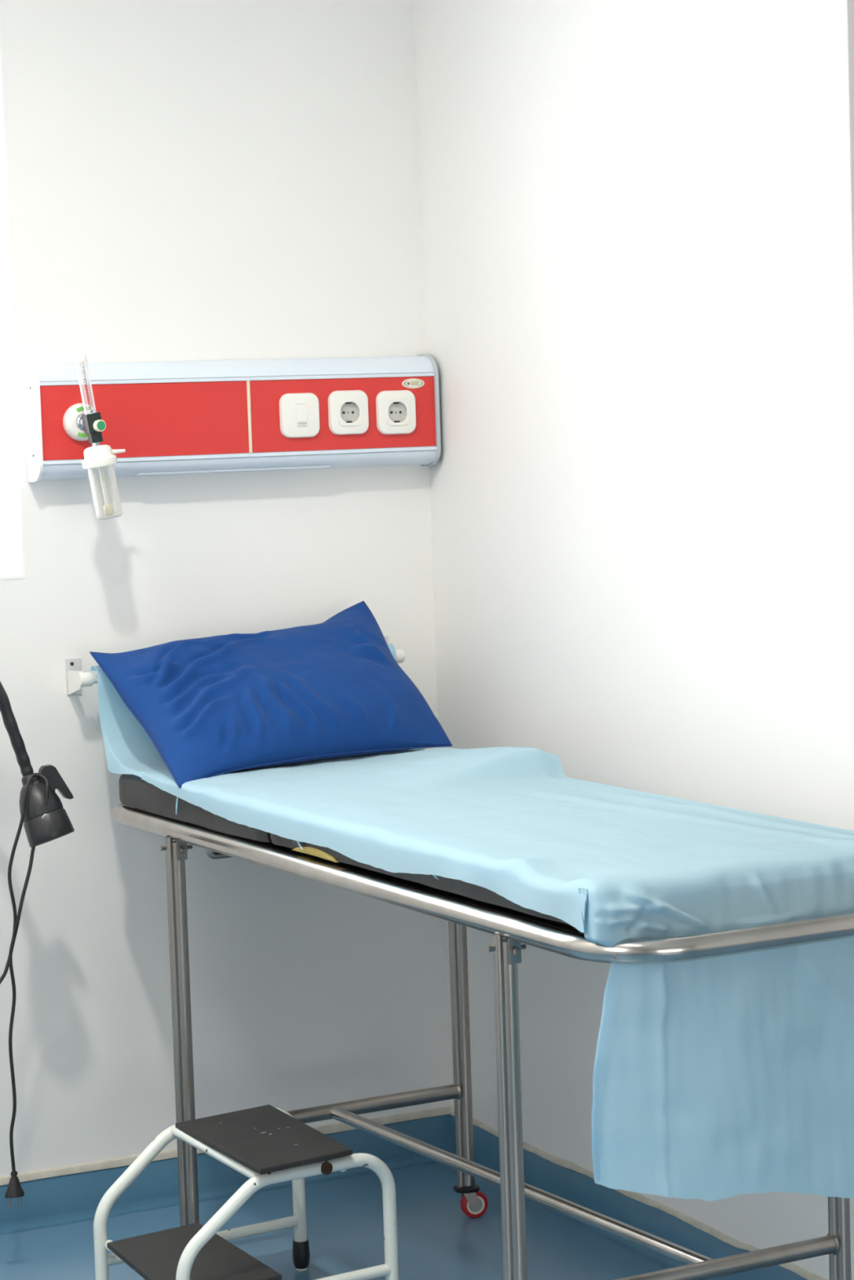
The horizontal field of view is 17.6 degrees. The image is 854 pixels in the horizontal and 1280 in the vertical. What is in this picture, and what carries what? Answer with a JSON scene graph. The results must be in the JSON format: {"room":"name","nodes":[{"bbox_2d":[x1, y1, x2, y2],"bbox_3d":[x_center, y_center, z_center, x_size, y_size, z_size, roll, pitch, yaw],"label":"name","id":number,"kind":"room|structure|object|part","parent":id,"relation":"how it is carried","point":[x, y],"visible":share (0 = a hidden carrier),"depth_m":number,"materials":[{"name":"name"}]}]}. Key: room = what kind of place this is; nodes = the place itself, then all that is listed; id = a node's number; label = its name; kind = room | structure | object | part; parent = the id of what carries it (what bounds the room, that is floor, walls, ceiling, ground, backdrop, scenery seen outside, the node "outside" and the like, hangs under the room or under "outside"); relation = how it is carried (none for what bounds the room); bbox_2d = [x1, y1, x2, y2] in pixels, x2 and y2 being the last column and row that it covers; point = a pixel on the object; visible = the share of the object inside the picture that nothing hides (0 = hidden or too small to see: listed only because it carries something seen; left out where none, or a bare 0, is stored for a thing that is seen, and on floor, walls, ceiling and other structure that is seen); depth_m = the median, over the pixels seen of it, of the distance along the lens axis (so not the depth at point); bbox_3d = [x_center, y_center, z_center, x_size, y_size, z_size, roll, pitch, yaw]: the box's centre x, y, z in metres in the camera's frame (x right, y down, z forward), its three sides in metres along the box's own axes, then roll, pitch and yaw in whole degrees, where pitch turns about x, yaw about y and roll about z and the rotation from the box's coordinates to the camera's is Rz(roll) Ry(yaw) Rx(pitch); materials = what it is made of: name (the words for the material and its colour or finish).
{"room":"hospital examination room","nodes":[
{"label":"hospital examination room","id":0,"kind":"room"},
{"bbox_2d":[0,0,449,1176],"bbox_3d":[-1.142,-0.357,4.909,2.500,2.950,0.120,-4,5,-26],"label":"wall","id":1,"kind":"structure","parent":0,"point":[188,180],"depth_m":5.20,"materials":[{"name":"paint"}]},
{"bbox_2d":[0,3,26,579],"bbox_3d":[-1.266,-0.699,4.785,1.116,1.245,0.051,-4,5,-26],"label":"window","id":2,"kind":"structure","parent":1,"relation":"in","point":[12,558],"depth_m":5.05,"materials":[{"name":"white glass"}]},
{"bbox_3d":[-1.274,-0.700,4.802,1.110,1.239,0.004,-4,5,-26],"label":"pane","id":3,"kind":"part","parent":2,"relation":"part of","materials":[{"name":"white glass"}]},
{"bbox_2d":[0,1114,450,1235],"bbox_3d":[-1.510,1.105,4.736,3.500,0.089,0.020,-4,5,-26],"label":"baseboard","id":4,"kind":"structure","parent":1,"relation":"attached to","point":[64,1199],"depth_m":5.24,"materials":[{"name":"blue plastic"}]},
{"bbox_2d":[0,1106,451,1185],"bbox_3d":[-1.515,1.053,4.739,3.500,0.016,0.006,-4,5,-26],"label":"trim","id":5,"kind":"structure","parent":1,"relation":"attached to","point":[338,1127],"depth_m":5.22,"materials":[{"name":"grey plastic"}]},
{"bbox_2d":[22,354,440,482],"bbox_3d":[-0.351,-0.421,5.183,0.818,0.218,0.093,-4,5,-26],"label":"panel","id":6,"kind":"object","parent":1,"relation":"attached to","point":[209,416],"visible":0.88,"depth_m":5.16,"materials":[{"name":"paint"}]},
{"bbox_3d":[-0.716,-0.396,5.012,0.008,0.217,0.074,-4,5,-26],"label":"plate","id":7,"kind":"part","parent":6,"relation":"part of","materials":[{"name":"white plastic"}]},
{"bbox_2d":[62,403,94,440],"bbox_3d":[-0.625,-0.396,5.011,0.069,0.069,0.018,-4,5,-26],"label":"outlet","id":8,"kind":"object","parent":6,"relation":"attached to","point":[73,430],"depth_m":5.00,"materials":[{"name":"white plastic"}]},
{"bbox_2d":[74,353,125,519],"bbox_3d":[-0.603,-0.363,4.942,0.120,0.296,0.084,2,6,43],"label":"oxygen flowmeter","id":9,"kind":"object","parent":6,"relation":"attached to","point":[98,455],"visible":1,"depth_m":4.90,"materials":[{"name":"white plastic"}]},
{"bbox_3d":[-0.581,-0.381,4.898,0.021,0.021,0.013,-5,5,-33],"label":"flow knob","id":10,"kind":"part","parent":9,"relation":"part of","materials":[{"name":"green plastic"}]},
{"bbox_3d":[-0.584,-0.327,4.922,0.064,0.042,0.061,-4,5,-26],"label":"bottle lid","id":11,"kind":"part","parent":9,"relation":"part of","materials":[{"name":"white plastic"}]},
{"bbox_2d":[87,464,122,519],"bbox_3d":[-0.576,-0.268,4.930,0.061,0.105,0.048,-4,5,-26],"label":"bottle","id":12,"kind":"object","parent":9,"relation":"on","point":[108,508],"depth_m":4.93,"materials":[{"name":"clear plastic"}]},
{"bbox_3d":[-0.517,-0.405,5.077,0.407,0.135,0.004,-4,5,-26],"label":"plate","id":13,"kind":"part","parent":6,"relation":"part of","materials":[{"name":"red plastic"}]},
{"bbox_2d":[279,392,319,438],"bbox_3d":[-0.240,-0.424,5.208,0.080,0.084,0.009,-4,5,-26],"label":"light switch","id":14,"kind":"object","parent":6,"relation":"attached to","point":[299,412],"depth_m":5.20,"materials":[{"name":"white plastic"}]},
{"bbox_3d":[-0.158,-0.431,5.256,0.388,0.135,0.004,-4,5,-26],"label":"plate","id":15,"kind":"part","parent":6,"relation":"part of","materials":[{"name":"red plastic"}]},
{"bbox_2d":[328,390,368,435],"bbox_3d":[-0.148,-0.433,5.253,0.082,0.084,0.011,-4,5,-26],"label":"outlet","id":16,"kind":"object","parent":6,"relation":"attached to","point":[348,410],"depth_m":5.25,"materials":[{"name":"white plastic"}]},
{"bbox_2d":[375,390,416,434],"bbox_3d":[-0.058,-0.437,5.298,0.082,0.084,0.011,-4,5,-26],"label":"outlet","id":17,"kind":"object","parent":6,"relation":"attached to","point":[395,410],"depth_m":5.30,"materials":[{"name":"white plastic"}]},
{"bbox_3d":[0.005,-0.448,5.372,0.010,0.218,0.075,-4,5,-26],"label":"plate","id":18,"kind":"part","parent":6,"relation":"part of","materials":[{"name":"white plastic"}]},
{"bbox_2d":[65,635,404,695],"bbox_3d":[-0.353,0.050,5.212,0.666,0.068,0.093,-4,5,-26],"label":"holder","id":19,"kind":"object","parent":1,"relation":"attached to","point":[76,679],"visible":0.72,"depth_m":5.10,"materials":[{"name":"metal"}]},
{"bbox_3d":[-0.645,0.079,5.069,0.003,0.049,0.083,-4,5,-26],"label":"arm","id":20,"kind":"part","parent":19,"relation":"part of","materials":[{"name":"white plastic"}]},
{"bbox_3d":[-0.336,0.052,5.183,0.650,0.017,0.017,-4,5,-26],"label":"rod","id":21,"kind":"part","parent":19,"relation":"part of","materials":[{"name":"white plastic"}]},
{"bbox_2d":[0,1161,666,1279],"bbox_3d":[0.479,1.321,2.242,5.000,0.080,6.520,-4,5,-26],"label":"floor","id":22,"kind":"structure","parent":0,"point":[437,1240],"depth_m":5.00,"materials":[{"name":"blue plastic"}]},
{"bbox_2d":[0,681,74,1207],"bbox_3d":[-0.945,0.510,4.714,0.736,1.241,0.330,-4,5,-26],"label":"lamp","id":23,"kind":"object","parent":22,"relation":"on","point":[44,818],"visible":1,"depth_m":4.81,"materials":[{"name":"black plastic"}]},
{"bbox_3d":[-0.884,0.598,4.729,0.522,0.703,0.035,-4,5,-26],"label":"power cord","id":24,"kind":"part","parent":23,"relation":"part of","materials":[{"name":"black rubber"}]},
{"bbox_3d":[-0.662,0.329,4.834,0.087,0.069,0.087,-4,5,-26],"label":"lamp shade","id":25,"kind":"part","parent":23,"relation":"part of","materials":[{"name":"black plastic"}]},
{"bbox_3d":[-0.654,0.250,4.852,0.060,0.063,0.016,-4,5,-26],"label":"handle","id":26,"kind":"part","parent":23,"relation":"part of","materials":[{"name":"black plastic"}]},
{"bbox_2d":[93,1104,399,1279],"bbox_3d":[-0.305,0.972,4.547,0.453,0.305,0.389,-5,5,-32],"label":"step stool","id":27,"kind":"object","parent":22,"relation":"on","point":[265,1144],"visible":1,"depth_m":4.51,"materials":[{"name":"white paint"}]},
{"bbox_3d":[-0.385,0.959,4.707,0.405,0.286,0.022,-5,5,-32],"label":"frame","id":28,"kind":"part","parent":27,"relation":"part of","materials":[{"name":"white paint"}]},
{"bbox_3d":[-0.383,1.026,4.712,0.367,0.019,0.018,-5,5,-32],"label":"rail","id":29,"kind":"part","parent":27,"relation":"part of","materials":[{"name":"white metal"}]},
{"bbox_3d":[-0.221,0.981,4.415,0.405,0.278,0.022,-5,5,-32],"label":"frame","id":30,"kind":"part","parent":27,"relation":"part of","materials":[{"name":"white paint"}]},
{"bbox_3d":[-0.219,1.044,4.420,0.367,0.019,0.018,-5,5,-32],"label":"rail","id":31,"kind":"part","parent":27,"relation":"part of","materials":[{"name":"white metal"}]},
{"bbox_2d":[111,803,853,1279],"bbox_3d":[0.093,0.721,4.430,0.632,0.797,1.751,-4,5,-28],"label":"bed","id":32,"kind":"object","parent":22,"relation":"on","point":[460,912],"visible":0.56,"depth_m":4.07,"materials":[{"name":"silver metal"}]},
{"bbox_3d":[-0.422,0.699,4.808,0.026,0.698,0.026,-4,5,-28],"label":"leg","id":33,"kind":"part","parent":32,"relation":"part of","materials":[{"name":"silver metal"}]},
{"bbox_2d":[119,773,585,924],"bbox_3d":[0.068,0.294,4.396,0.556,0.059,1.634,-4,5,-28],"label":"mattress","id":34,"kind":"object","parent":32,"relation":"on","point":[135,792],"visible":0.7,"depth_m":4.49,"materials":[{"name":"black leather"}]},
{"bbox_2d":[89,643,853,1201],"bbox_3d":[0.078,0.410,4.440,0.622,0.675,1.760,-4,5,-28],"label":"sheet","id":35,"kind":"object","parent":34,"relation":"on","point":[725,1077],"visible":0.93,"depth_m":3.71,"materials":[{"name":"blue fabric"}]},
{"bbox_2d":[89,600,452,787],"bbox_3d":[-0.255,0.087,4.999,0.614,0.272,0.408,-4,5,-26],"label":"pillow","id":36,"kind":"object","parent":35,"relation":"on","point":[334,687],"visible":1,"depth_m":4.95,"materials":[{"name":"blue fabric"}]},
{"bbox_3d":[0.064,0.663,5.069,0.026,0.698,0.026,-4,5,-28],"label":"leg","id":37,"kind":"part","parent":32,"relation":"part of","materials":[{"name":"silver metal"}]},
{"bbox_3d":[0.080,0.341,4.400,0.587,0.034,1.751,-4,5,-28],"label":"rail","id":38,"kind":"part","parent":32,"relation":"part of","materials":[{"name":"silver metal"}]},
{"bbox_3d":[0.122,0.761,3.804,0.026,0.698,0.026,-4,5,-28],"label":"leg","id":39,"kind":"part","parent":32,"relation":"part of","materials":[{"name":"silver metal"}]},
{"bbox_3d":[0.608,0.724,4.065,0.026,0.698,0.026,-4,5,-28],"label":"leg","id":40,"kind":"part","parent":32,"relation":"part of","materials":[{"name":"silver metal"}]},
{"bbox_2d":[413,0,853,1279],"bbox_3d":[0.348,-0.402,4.857,0.120,2.950,1.545,-4,5,-26],"label":"wall","id":41,"kind":"structure","parent":0,"point":[637,215],"depth_m":4.70,"materials":[{"name":"paint"}]},
{"bbox_2d":[449,1114,807,1279],"bbox_3d":[0.357,1.030,4.890,0.020,0.090,1.415,-4,5,-26],"label":"baseboard","id":42,"kind":"structure","parent":41,"relation":"attached to","point":[569,1184],"depth_m":4.93,"materials":[{"name":"blue plastic"}]},
{"bbox_2d":[448,1108,826,1279],"bbox_3d":[0.362,0.982,4.889,0.005,0.017,1.415,-4,5,-26],"label":"trim","id":43,"kind":"structure","parent":41,"relation":"attached to","point":[562,1162],"depth_m":4.79,"materials":[{"name":"grey plastic"}]}
]}

